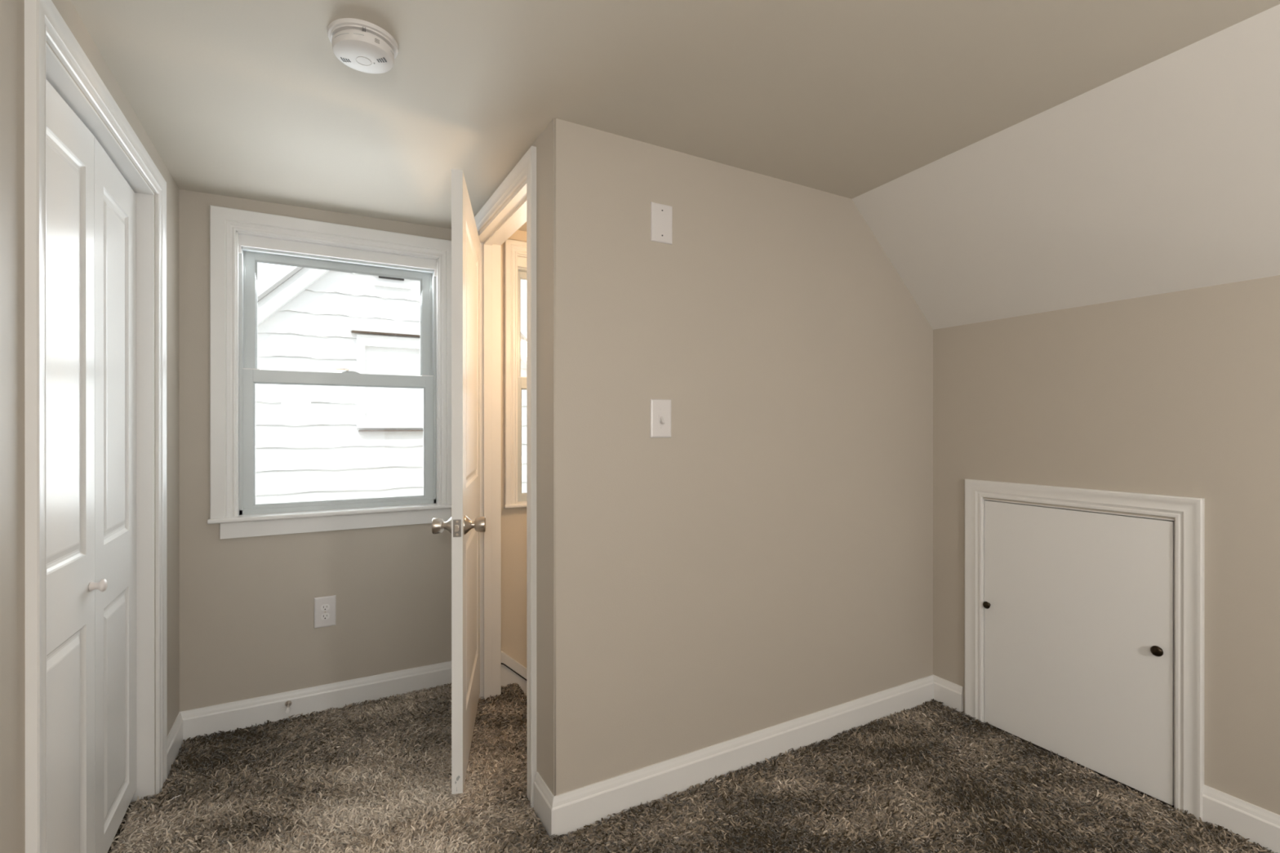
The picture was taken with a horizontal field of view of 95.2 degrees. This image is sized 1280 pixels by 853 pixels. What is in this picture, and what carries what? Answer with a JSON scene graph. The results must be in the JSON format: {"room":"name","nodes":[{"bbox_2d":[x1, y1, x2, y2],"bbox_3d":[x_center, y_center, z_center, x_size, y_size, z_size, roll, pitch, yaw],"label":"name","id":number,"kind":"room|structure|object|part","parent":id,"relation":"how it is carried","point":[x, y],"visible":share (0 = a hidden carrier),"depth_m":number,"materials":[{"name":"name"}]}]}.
{"room":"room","nodes":[
{"label":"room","id":0,"kind":"room"},
{"bbox_2d":[0,0,179,852],"bbox_3d":[-0.512,0.115,-0.196,0.110,2.270,5.948,0,0,-29],"label":"wall","id":1,"kind":"structure","parent":0,"point":[12,556],"depth_m":1.07,"materials":[{"name":"beige paint"}]},
{"bbox_2d":[24,0,167,852],"bbox_3d":[-1.452,0.198,1.546,0.124,2.102,1.062,0,0,-29],"label":"door","id":2,"kind":"structure","parent":1,"relation":"in","point":[91,667],"depth_m":1.50,"materials":[{"name":"white paint"}]},
{"bbox_3d":[-1.351,0.217,1.337,0.030,1.968,0.454,0,0,-27],"label":"panel","id":3,"kind":"part","parent":2,"relation":"part of","materials":[{"name":"white paint"}]},
{"bbox_3d":[-1.413,0.415,1.524,0.033,0.033,0.033,0,0,-29],"label":"knob","id":4,"kind":"part","parent":2,"relation":"part of","materials":[{"name":"white paint"}]},
{"bbox_3d":[-1.569,0.216,1.734,0.030,1.968,0.451,0,0,-30],"label":"panel","id":5,"kind":"part","parent":2,"relation":"part of","materials":[{"name":"white paint"}]},
{"bbox_2d":[178,189,451,711],"bbox_3d":[-1.366,0.112,2.647,1.343,2.270,0.160,0,0,-29],"label":"wall","id":6,"kind":"structure","parent":0,"point":[247,630],"depth_m":2.47,"materials":[{"name":"beige paint"}]},
{"bbox_2d":[167,661,451,777],"bbox_3d":[-1.265,1.187,2.434,1.094,0.120,0.313,0,0,-29],"label":"baseboard","id":7,"kind":"structure","parent":6,"relation":"attached to","point":[226,717],"depth_m":2.49,"materials":[{"name":"white paint"}]},
{"bbox_2d":[284,700,292,713],"bbox_3d":[-1.472,1.174,2.443,0.025,0.025,0.072,0,0,-29],"label":"door stop","id":8,"kind":"object","parent":7,"relation":"attached to","point":[287,704],"visible":1,"depth_m":2.46,"materials":[{"name":"silver metal"}]},
{"bbox_2d":[314,595,336,628],"bbox_3d":[-1.373,0.808,2.548,0.084,0.132,0.008,0,0,-29],"label":"wall outlet","id":9,"kind":"object","parent":6,"relation":"attached to","point":[325,607],"visible":1,"depth_m":2.55,"materials":[{"name":"white plastic"}]},
{"bbox_2d":[320,604,329,610],"bbox_3d":[-1.372,0.789,2.546,0.034,0.027,0.002,0,0,-29],"label":"receptacle","id":10,"kind":"object","parent":9,"relation":"attached to","point":[323,606],"depth_m":2.55,"materials":[{"name":"white plastic"}]},
{"bbox_2d":[320,613,329,619],"bbox_3d":[-1.372,0.828,2.546,0.034,0.027,0.002,0,0,-29],"label":"receptacle","id":11,"kind":"object","parent":9,"relation":"attached to","point":[323,615],"depth_m":2.55,"materials":[{"name":"white plastic"}]},
{"bbox_2d":[207,204,451,539],"bbox_3d":[-1.337,-0.216,2.643,0.980,1.343,0.194,0,0,-29],"label":"window","id":12,"kind":"structure","parent":6,"relation":"in","point":[240,239],"depth_m":2.52,"materials":[{"name":"white paint"}]},
{"bbox_3d":[-1.311,0.379,2.596,0.980,0.022,0.084,0,0,-29],"label":"sill","id":13,"kind":"part","parent":12,"relation":"part of","materials":[{"name":"white paint"}]},
{"bbox_3d":[-1.344,-0.192,2.655,0.786,1.125,0.077,0,0,-29],"label":"vinyl frame","id":14,"kind":"part","parent":12,"relation":"part of","materials":[{"name":"grey plastic"}]},
{"bbox_3d":[-1.353,-0.470,2.667,0.751,0.549,0.026,0,0,-29],"label":"sash","id":15,"kind":"part","parent":12,"relation":"part of","materials":[{"name":"grey plastic"}]},
{"bbox_3d":[-1.336,0.059,2.641,0.766,0.599,0.028,0,0,-29],"label":"sash","id":16,"kind":"part","parent":12,"relation":"part of","materials":[{"name":"grey plastic"}]},
{"bbox_3d":[-1.342,-0.256,2.636,0.055,0.010,0.018,0,0,-29],"label":"lock lever","id":17,"kind":"part","parent":12,"relation":"part of","materials":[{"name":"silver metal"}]},
{"bbox_2d":[501,230,526,667],"bbox_3d":[0.377,0.862,3.524,2.555,3.770,0.298,0,0,-29],"label":"wall","id":18,"kind":"structure","parent":0,"point":[513,521],"depth_m":2.81,"materials":[{"name":"beige paint"}]},
{"bbox_2d":[501,664,526,695],"bbox_3d":[-0.285,1.717,2.984,0.875,1.200,0.014,0,0,-29],"label":"skirt board","id":19,"kind":"object","parent":18,"relation":"attached to","point":[508,676],"visible":0.09,"depth_m":2.79,"materials":[{"name":"white paint"}]},
{"bbox_2d":[501,650,526,680],"bbox_3d":[-0.283,1.478,2.980,0.875,0.827,0.024,0,0,-29],"label":"trim","id":20,"kind":"structure","parent":18,"relation":"attached to","point":[508,661],"depth_m":2.79,"materials":[{"name":"white paint"}]},
{"bbox_2d":[503,239,526,508],"bbox_3d":[-0.333,-0.251,3.036,0.800,1.285,0.194,0,0,-29],"label":"window","id":21,"kind":"structure","parent":18,"relation":"in","point":[515,251],"depth_m":2.80,"materials":[{"name":"white paint"}]},
{"bbox_3d":[-0.307,0.379,2.988,0.800,0.022,0.084,0,0,-29],"label":"sill","id":22,"kind":"part","parent":21,"relation":"part of","materials":[{"name":"white paint"}]},
{"bbox_3d":[-0.341,-0.221,3.051,0.670,1.226,0.160,0,0,-29],"label":"frame","id":23,"kind":"part","parent":21,"relation":"part of","materials":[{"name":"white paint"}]},
{"bbox_3d":[-0.340,-0.207,3.048,0.656,1.155,0.077,0,0,-29],"label":"vinyl frame","id":24,"kind":"part","parent":21,"relation":"part of","materials":[{"name":"grey"}]},
{"bbox_3d":[-0.349,-0.486,3.059,0.621,0.579,0.026,0,0,-29],"label":"sash","id":25,"kind":"part","parent":21,"relation":"part of","materials":[{"name":"grey plastic"}]},
{"bbox_3d":[-0.332,0.059,3.034,0.636,0.599,0.028,0,0,-29],"label":"sash","id":26,"kind":"part","parent":21,"relation":"part of","materials":[{"name":"grey plastic"}]},
{"bbox_2d":[474,118,554,795],"bbox_3d":[-0.509,0.113,2.336,0.119,2.270,1.210,0,0,-30],"label":"wall","id":27,"kind":"structure","parent":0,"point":[544,143],"depth_m":1.84,"materials":[{"name":"beige paint"}]},
{"bbox_2d":[431,146,536,808],"bbox_3d":[-0.634,0.165,2.267,0.420,2.165,0.898,0,0,-29],"label":"door","id":28,"kind":"structure","parent":27,"relation":"attached to","point":[474,525],"depth_m":2.11,"materials":[{"name":"white paint"}]},
{"bbox_3d":[-0.673,0.332,1.954,0.037,0.054,0.054,0,0,-11],"label":"knob","id":29,"kind":"part","parent":28,"relation":"part of","materials":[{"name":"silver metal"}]},
{"bbox_3d":[-0.597,0.332,1.906,0.025,0.057,0.002,0,0,-11],"label":"latch plate","id":30,"kind":"part","parent":28,"relation":"part of","materials":[{"name":"silver metal"}]},
{"bbox_3d":[-0.543,0.332,1.980,0.037,0.054,0.054,0,0,-11],"label":"knob","id":31,"kind":"part","parent":28,"relation":"part of","materials":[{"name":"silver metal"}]},
{"bbox_3d":[-0.511,0.207,2.335,0.035,2.082,0.746,0,0,-30],"label":"stop moulding","id":32,"kind":"part","parent":28,"relation":"part of","materials":[{"name":"white paint"}]},
{"bbox_3d":[-0.570,0.165,2.303,0.034,2.165,0.898,0,0,-29],"label":"casing","id":33,"kind":"part","parent":28,"relation":"part of","materials":[{"name":"white paint"}]},
{"bbox_2d":[107,692,1217,852],"bbox_3d":[0.777,1.310,0.511,4.330,0.120,5.948,0,0,-29],"label":"floor","id":34,"kind":"structure","parent":0,"point":[1116,782],"depth_m":1.95,"materials":[{"name":"brown carpet"}]},
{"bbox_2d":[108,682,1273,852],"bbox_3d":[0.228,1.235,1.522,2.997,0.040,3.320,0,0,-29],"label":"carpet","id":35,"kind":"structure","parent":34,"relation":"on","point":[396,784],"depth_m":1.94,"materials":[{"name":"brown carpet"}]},
{"bbox_2d":[70,0,1279,231],"bbox_3d":[0.560,-0.986,0.390,2.534,0.108,5.948,0,0,-29],"label":"ceiling","id":36,"kind":"structure","parent":0,"point":[252,100],"depth_m":1.60,"materials":[{"name":"paint"}]},
{"bbox_2d":[327,17,398,73],"bbox_3d":[-0.678,-0.924,1.435,0.158,0.054,0.158,0,0,-29],"label":"smoke detector","id":37,"kind":"object","parent":36,"relation":"attached to","point":[362,46],"visible":1,"depth_m":1.40,"materials":[{"name":"white plastic"}]},
{"bbox_2d":[554,118,933,795],"bbox_3d":[0.506,0.133,2.270,1.816,2.230,0.120,0,0,-29],"label":"wall","id":38,"kind":"structure","parent":0,"point":[766,562],"depth_m":2.09,"materials":[{"name":"beige paint"}]},
{"bbox_2d":[649,399,671,437],"bbox_3d":[0.074,-0.027,1.953,0.081,0.129,0.021,0,0,-29],"label":"light switch","id":39,"kind":"object","parent":38,"relation":"attached to","point":[660,409],"visible":1,"depth_m":1.95,"materials":[{"name":"white plastic"}]},
{"bbox_2d":[650,201,671,244],"bbox_3d":[0.073,-0.682,1.960,0.083,0.129,0.007,0,0,-29],"label":"blank plate","id":40,"kind":"object","parent":38,"relation":"attached to","point":[660,214],"visible":1,"depth_m":1.96,"materials":[{"name":"white plastic"}]},
{"bbox_2d":[533,674,963,837],"bbox_3d":[0.527,1.188,2.215,1.848,0.120,0.160,0,0,-25],"label":"baseboard","id":41,"kind":"structure","parent":38,"relation":"attached to","point":[564,813],"depth_m":2.06,"materials":[{"name":"white paint"}]},
{"bbox_2d":[852,4,1279,329],"bbox_3d":[2.254,-0.757,0.543,0.646,0.647,4.589,0,0,-29],"label":"sloped ceiling","id":42,"kind":"structure","parent":0,"point":[1162,176],"depth_m":1.82,"materials":[{"name":"white paint"}]},
{"bbox_2d":[933,275,1279,815],"bbox_3d":[2.448,0.392,0.718,0.100,1.715,4.708,0,0,-29],"label":"wall","id":43,"kind":"structure","parent":0,"point":[1176,393],"depth_m":1.93,"materials":[{"name":"beige paint"}]},
{"bbox_2d":[964,479,1204,820],"bbox_3d":[1.620,0.737,2.192,0.116,1.022,0.770,0,0,-29],"label":"door","id":44,"kind":"structure","parent":43,"relation":"in","point":[1084,629],"depth_m":2.11,"materials":[{"name":"white paint"}]},
{"bbox_3d":[1.443,0.742,2.428,0.024,0.030,0.030,0,0,-29],"label":"knob","id":45,"kind":"part","parent":44,"relation":"part of","materials":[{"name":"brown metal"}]},
{"bbox_3d":[1.712,0.742,1.933,0.028,0.035,0.035,0,0,-29],"label":"knob","id":46,"kind":"part","parent":44,"relation":"part of","materials":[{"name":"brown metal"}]},
{"bbox_2d":[1202,784,1279,852],"bbox_3d":[2.647,1.190,0.236,0.014,0.120,3.670,0,0,-29],"label":"baseboard","id":47,"kind":"structure","parent":43,"relation":"attached to","point":[1246,820],"depth_m":1.75,"materials":[{"name":"white paint"}]},
{"label":"outside","id":48,"kind":"structure","parent":0,"visible":0},
{"bbox_3d":[-1.201,4.268,2.197,50.000,0.100,55.000,0,0,-29],"label":"ground","id":49,"kind":"structure","parent":48,"visible":0},
{"bbox_2d":[255,266,526,504],"bbox_3d":[-3.530,1.015,7.724,8.060,6.395,5.260,0,0,-29],"label":"neighbouring house","id":50,"kind":"structure","parent":49,"relation":"on","point":[313,442],"depth_m":5.32,"materials":[{"name":"white"}]},
{"bbox_3d":[-2.316,0.040,5.527,0.620,0.009,0.080,0,0,-29],"label":"sill","id":51,"kind":"part","parent":50,"relation":"part of","materials":[{"name":"white wood"}]}
]}

